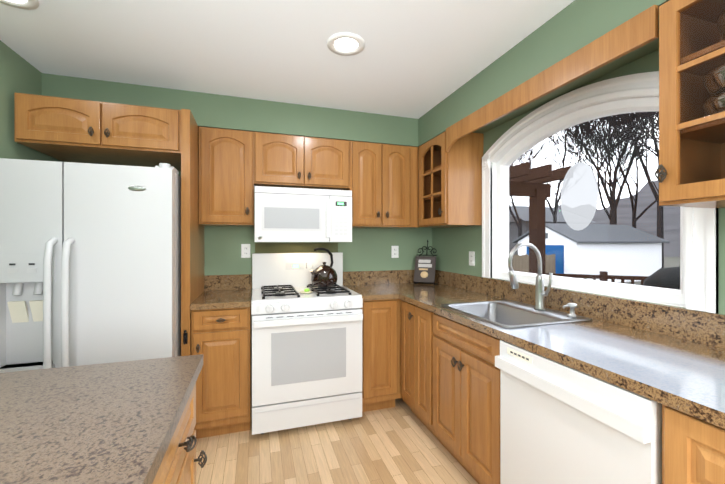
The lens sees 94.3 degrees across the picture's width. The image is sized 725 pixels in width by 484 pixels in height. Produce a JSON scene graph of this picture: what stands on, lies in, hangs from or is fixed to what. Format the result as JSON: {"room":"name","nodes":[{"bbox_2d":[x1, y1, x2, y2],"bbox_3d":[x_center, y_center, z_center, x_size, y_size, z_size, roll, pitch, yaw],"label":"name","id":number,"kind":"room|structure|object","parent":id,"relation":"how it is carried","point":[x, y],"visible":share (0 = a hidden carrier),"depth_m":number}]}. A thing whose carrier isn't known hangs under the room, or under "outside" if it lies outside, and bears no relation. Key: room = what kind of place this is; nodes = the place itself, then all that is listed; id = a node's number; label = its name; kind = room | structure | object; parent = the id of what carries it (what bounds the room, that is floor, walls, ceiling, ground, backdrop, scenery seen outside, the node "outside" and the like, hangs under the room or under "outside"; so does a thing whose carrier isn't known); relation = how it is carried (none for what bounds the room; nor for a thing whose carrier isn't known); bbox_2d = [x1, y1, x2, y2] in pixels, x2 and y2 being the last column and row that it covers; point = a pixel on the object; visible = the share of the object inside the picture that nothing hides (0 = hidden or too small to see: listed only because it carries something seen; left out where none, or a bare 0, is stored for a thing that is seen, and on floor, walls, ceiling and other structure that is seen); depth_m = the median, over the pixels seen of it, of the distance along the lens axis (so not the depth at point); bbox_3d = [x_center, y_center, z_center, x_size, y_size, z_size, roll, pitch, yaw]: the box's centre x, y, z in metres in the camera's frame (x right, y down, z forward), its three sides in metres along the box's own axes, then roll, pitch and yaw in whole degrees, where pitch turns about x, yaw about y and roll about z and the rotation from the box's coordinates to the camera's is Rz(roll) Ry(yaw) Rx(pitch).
{"room":"kitchen","nodes":[
{"label":"kitchen","id":0,"kind":"room"},
{"bbox_2d":[0,40,62,161],"bbox_3d":[-1.449,0.111,-0.035,0.150,2.400,5.200,0,0,-18],"label":"wall","id":1,"kind":"structure","parent":0,"point":[19,74],"depth_m":1.91},
{"bbox_2d":[14,93,129,165],"bbox_3d":[-1.844,-0.702,2.232,0.415,0.274,0.633,0,0,-18],"label":"upper cabinet","id":2,"kind":"object","parent":1,"relation":"attached to","point":[63,129],"depth_m":1.95},
{"bbox_2d":[183,330,187,344],"bbox_3d":[-1.118,0.601,2.118,0.024,0.089,0.036,0,0,-18],"label":"hook","id":3,"kind":"object","parent":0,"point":[185,337],"visible":1,"depth_m":2.13},
{"bbox_2d":[0,0,574,118],"bbox_3d":[0.053,-1.129,0.439,3.400,0.080,5.600,0,0,-18],"label":"ceiling","id":4,"kind":"structure","parent":0,"point":[416,59],"depth_m":1.85},
{"bbox_2d":[0,0,38,9],"bbox_3d":[-1.551,-1.085,1.463,0.210,0.008,0.210,0,0,-18],"label":"recessed light","id":5,"kind":"object","parent":4,"relation":"in","point":[27,4],"visible":1,"depth_m":1.53},
{"bbox_2d":[327,32,364,55],"bbox_3d":[-0.090,-1.085,1.852,0.210,0.008,0.210,0,0,-18],"label":"recessed light","id":6,"kind":"object","parent":4,"relation":"in","point":[346,44],"visible":1,"depth_m":1.84},
{"bbox_2d":[41,0,668,146],"bbox_3d":[0.053,-0.965,0.439,3.000,0.243,5.196,0,0,-18],"label":"wall","id":7,"kind":"structure","parent":4,"relation":"attached to","point":[230,112],"depth_m":2.30},
{"bbox_2d":[179,171,431,275],"bbox_3d":[-0.754,0.110,2.990,3.400,2.400,0.150,0,0,-18],"label":"wall","id":8,"kind":"structure","parent":0,"point":[367,249],"depth_m":3.10},
{"bbox_2d":[102,102,180,170],"bbox_3d":[-1.445,-0.702,2.358,0.423,0.274,0.633,0,0,-18],"label":"upper cabinet","id":9,"kind":"object","parent":8,"relation":"attached to","point":[144,136],"depth_m":2.08},
{"bbox_2d":[199,127,253,226],"bbox_3d":[-1.053,-0.485,2.640,0.380,0.710,0.333,0,0,-18],"label":"upper cabinet","id":10,"kind":"object","parent":8,"relation":"attached to","point":[226,156],"depth_m":2.48},
{"bbox_2d":[241,244,249,257],"bbox_3d":[-0.983,0.075,2.833,0.072,0.116,0.007,0,0,-18],"label":"electrical outlet","id":11,"kind":"object","parent":8,"relation":"attached to","point":[245,250],"visible":1,"depth_m":2.83},
{"bbox_2d":[254,132,305,189],"bbox_3d":[-0.691,-0.642,2.754,0.376,0.395,0.333,0,0,-18],"label":"upper cabinet","id":12,"kind":"object","parent":8,"relation":"attached to","point":[279,159],"depth_m":2.60},
{"bbox_2d":[255,186,351,241],"bbox_3d":[-0.494,-0.206,2.759,0.743,0.412,0.443,0,0,-18],"label":"microwave","id":13,"kind":"object","parent":12,"relation":"attached to","point":[284,214],"visible":1,"depth_m":2.57},
{"bbox_2d":[256,243,337,252],"bbox_3d":[-0.568,0.192,2.962,0.722,0.375,0.004,0,0,-18],"label":"mounted splashguard","id":14,"kind":"object","parent":8,"relation":"attached to","point":[294,247],"visible":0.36,"depth_m":2.95},
{"bbox_2d":[306,137,353,189],"bbox_3d":[-0.331,-0.642,2.868,0.378,0.395,0.333,0,0,-18],"label":"upper cabinet","id":15,"kind":"object","parent":8,"relation":"attached to","point":[329,162],"depth_m":2.72},
{"bbox_2d":[350,141,381,227],"bbox_3d":[-0.017,-0.485,2.968,0.278,0.710,0.333,0,0,-18],"label":"upper cabinet","id":16,"kind":"object","parent":8,"relation":"attached to","point":[367,190],"depth_m":2.81},
{"bbox_2d":[391,246,398,257],"bbox_3d":[0.314,0.095,3.243,0.072,0.116,0.007,0,0,-18],"label":"electrical outlet","id":17,"kind":"object","parent":8,"relation":"attached to","point":[394,251],"visible":1,"depth_m":3.24},
{"bbox_2d":[382,144,425,228],"bbox_3d":[0.297,-0.485,3.049,0.370,0.710,0.366,0,0,-18],"label":"upper cabinet","id":18,"kind":"object","parent":8,"relation":"attached to","point":[403,167],"depth_m":2.90},
{"bbox_2d":[446,5,658,151],"bbox_3d":[0.838,-0.755,1.852,0.020,0.175,1.376,0,0,-18],"label":"valance","id":19,"kind":"object","parent":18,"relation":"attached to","point":[641,29],"visible":1,"depth_m":1.52},
{"bbox_2d":[440,9,724,216],"bbox_3d":[1.012,-0.450,1.800,0.220,0.599,2.347,0,0,-18],"label":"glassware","id":20,"kind":"object","parent":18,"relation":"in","point":[717,95],"depth_m":1.09},
{"bbox_2d":[196,397,477,483],"bbox_3d":[0.053,1.351,0.440,3.400,0.080,5.600,0,0,-18],"label":"floor","id":21,"kind":"structure","parent":0,"point":[399,443],"depth_m":2.06},
{"bbox_2d":[0,158,180,372],"bbox_3d":[-1.613,0.416,2.166,0.835,1.748,0.863,0,0,-18],"label":"fridge","id":22,"kind":"object","parent":21,"relation":"on","point":[90,263],"visible":0.54,"depth_m":1.84},
{"bbox_2d":[152,366,206,483],"bbox_3d":[-0.825,0.874,0.196,1.156,0.876,1.664,0,0,-18],"label":"kitchen island","id":23,"kind":"object","parent":21,"relation":"on","point":[178,464],"depth_m":0.92},
{"bbox_2d":[0,354,202,483],"bbox_3d":[-0.842,0.415,0.191,1.136,0.038,1.727,0,0,-18],"label":"island countertop","id":24,"kind":"structure","parent":23,"relation":"on","point":[104,423],"depth_m":0.75},
{"bbox_2d":[189,293,251,438],"bbox_3d":[-1.018,0.872,2.497,0.360,0.876,0.628,0,0,-18],"label":"base cabinet","id":25,"kind":"object","parent":21,"relation":"on","point":[223,337],"depth_m":2.21},
{"bbox_2d":[190,274,251,309],"bbox_3d":[-1.015,0.352,2.488,0.364,0.160,0.646,0,0,-18],"label":"countertop","id":26,"kind":"structure","parent":25,"relation":"on","point":[220,291],"depth_m":2.58},
{"bbox_2d":[251,252,362,434],"bbox_3d":[-0.454,0.703,2.601,0.762,1.215,0.717,0,0,-18],"label":"range","id":27,"kind":"object","parent":21,"relation":"on","point":[306,359],"visible":0.96,"depth_m":2.33},
{"bbox_2d":[299,288,312,293],"bbox_3d":[-0.427,0.366,2.532,0.104,0.036,0.102,0,0,-18],"label":"spoon rest","id":28,"kind":"object","parent":27,"relation":"on","point":[306,291],"visible":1,"depth_m":2.51},
{"bbox_2d":[310,247,337,286],"bbox_3d":[-0.325,0.201,2.777,0.240,0.311,0.220,0,0,-18],"label":"kettle","id":29,"kind":"object","parent":27,"relation":"on","point":[324,275],"visible":1,"depth_m":2.70},
{"bbox_2d":[361,299,396,411],"bbox_3d":[0.045,0.871,2.833,0.310,0.876,0.628,0,0,-18],"label":"base cabinet","id":30,"kind":"object","parent":21,"relation":"on","point":[379,322],"depth_m":2.54},
{"bbox_2d":[343,271,393,300],"bbox_3d":[0.027,0.352,2.818,0.271,0.160,0.646,0,0,-18],"label":"countertop","id":31,"kind":"structure","parent":30,"relation":"on","point":[372,285],"depth_m":3.08},
{"bbox_2d":[397,299,412,411],"bbox_3d":[0.624,0.872,2.557,0.628,0.876,0.248,0,0,-18],"label":"base cabinet","id":32,"kind":"object","parent":21,"relation":"on","point":[404,309],"depth_m":2.51},
{"bbox_2d":[413,305,500,433],"bbox_3d":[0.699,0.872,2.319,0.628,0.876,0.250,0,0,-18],"label":"base cabinet","id":33,"kind":"object","parent":21,"relation":"on","point":[432,332],"depth_m":2.14},
{"bbox_2d":[433,345,499,483],"bbox_3d":[0.829,1.010,1.910,0.628,0.599,0.608,0,0,-18],"label":"base cabinet","id":34,"kind":"object","parent":21,"relation":"on","point":[439,375],"depth_m":1.74},
{"bbox_2d":[495,340,661,483],"bbox_3d":[0.985,0.872,1.303,0.642,0.867,0.602,0,0,-18],"label":"dishwasher","id":35,"kind":"object","parent":21,"relation":"on","point":[560,423],"visible":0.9,"depth_m":1.17},
{"bbox_2d":[662,404,724,483],"bbox_3d":[1.221,0.873,0.670,0.628,0.876,0.735,0,0,-18],"label":"base cabinet","id":36,"kind":"object","parent":21,"relation":"on","point":[693,448],"depth_m":0.86},
{"bbox_2d":[378,270,724,428],"bbox_3d":[0.845,0.352,1.791,0.670,0.160,3.098,0,0,-18],"label":"countertop","id":37,"kind":"structure","parent":36,"relation":"on","point":[671,356],"depth_m":1.35},
{"bbox_2d":[413,240,436,284],"bbox_3d":[0.598,0.183,3.177,0.200,0.419,0.142,0,0,27],"label":"bookstand","id":38,"kind":"object","parent":37,"relation":"on","point":[425,268],"visible":1,"depth_m":3.15},
{"bbox_2d":[440,242,592,328],"bbox_3d":[0.821,0.293,1.891,0.544,0.583,0.599,0,0,-18],"label":"sink","id":39,"kind":"object","parent":37,"relation":"in","point":[509,314],"visible":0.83,"depth_m":1.91},
{"bbox_2d":[432,49,724,313],"bbox_3d":[1.554,0.111,0.914,0.150,2.400,5.200,0,0,-18],"label":"wall","id":40,"kind":"structure","parent":0,"point":[453,246],"depth_m":2.64},
{"bbox_2d":[469,251,474,265],"bbox_3d":[0.891,0.135,2.745,0.007,0.116,0.072,0,0,-18],"label":"electrical outlet","id":41,"kind":"object","parent":40,"relation":"attached to","point":[471,258],"visible":1,"depth_m":2.74},
{"bbox_2d":[482,71,718,312],"bbox_3d":[1.181,-0.282,1.950,0.136,1.104,1.380,0,0,-18],"label":"window unit","id":42,"kind":"structure","parent":40,"relation":"in","point":[579,195],"depth_m":1.84},
{"label":"outside","id":43,"kind":"structure","parent":0,"visible":0},
{"bbox_2d":[616,257,679,284],"bbox_3d":[39.156,1.645,31.268,89.840,0.100,110.000,0,0,-18],"label":"ground","id":44,"kind":"structure","parent":43,"point":[674,261],"depth_m":25.01},
{"bbox_2d":[512,254,554,272],"bbox_3d":[4.506,1.044,12.457,6.740,1.119,0.030,0,0,-18],"label":"fence","id":45,"kind":"object","parent":44,"relation":"on","point":[523,265],"depth_m":13.03},
{"bbox_2d":[509,205,596,254],"bbox_3d":[17.496,-1.158,36.477,8.800,5.499,9.800,0,0,-18],"label":"house","id":46,"kind":"structure","parent":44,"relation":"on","point":[523,212],"depth_m":32.60},
{"bbox_2d":[509,111,663,267],"bbox_3d":[20.448,-6.285,18.943,38.485,15.776,41.886,0,0,-18],"label":"trees","id":47,"kind":"object","parent":44,"relation":"on","point":[630,121],"depth_m":20.86},
{"bbox_2d":[512,223,669,281],"bbox_3d":[9.905,0.403,14.883,5.060,2.399,3.360,0,0,-18],"label":"shed","id":48,"kind":"object","parent":44,"relation":"on","point":[619,250],"depth_m":13.52},
{"bbox_2d":[545,180,679,256],"bbox_3d":[20.202,-2.619,17.126,50.512,8.442,75.531,0,0,-18],"label":"house","id":49,"kind":"structure","parent":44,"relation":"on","point":[649,215],"depth_m":37.59},
{"bbox_3d":[3.324,1.499,4.307,5.230,0.219,8.200,0,0,-18],"label":"deck","id":50,"kind":"object","parent":44,"relation":"on","visible":0},
{"bbox_2d":[509,162,571,273],"bbox_3d":[1.202,0.228,5.759,1.900,2.319,3.950,0,0,-18],"label":"pergola","id":51,"kind":"object","parent":50,"relation":"on","point":[536,194],"depth_m":4.48},
{"bbox_2d":[545,271,648,284],"bbox_3d":[3.990,0.938,5.566,3.995,0.899,0.090,0,0,22],"label":"railing","id":52,"kind":"object","parent":50,"relation":"on","point":[602,276],"depth_m":5.52},
{"bbox_2d":[642,266,679,289],"bbox_3d":[2.950,0.804,3.030,0.919,1.170,0.778,0,0,-18],"label":"grill","id":53,"kind":"object","parent":50,"relation":"on","point":[673,283],"depth_m":2.93}
]}

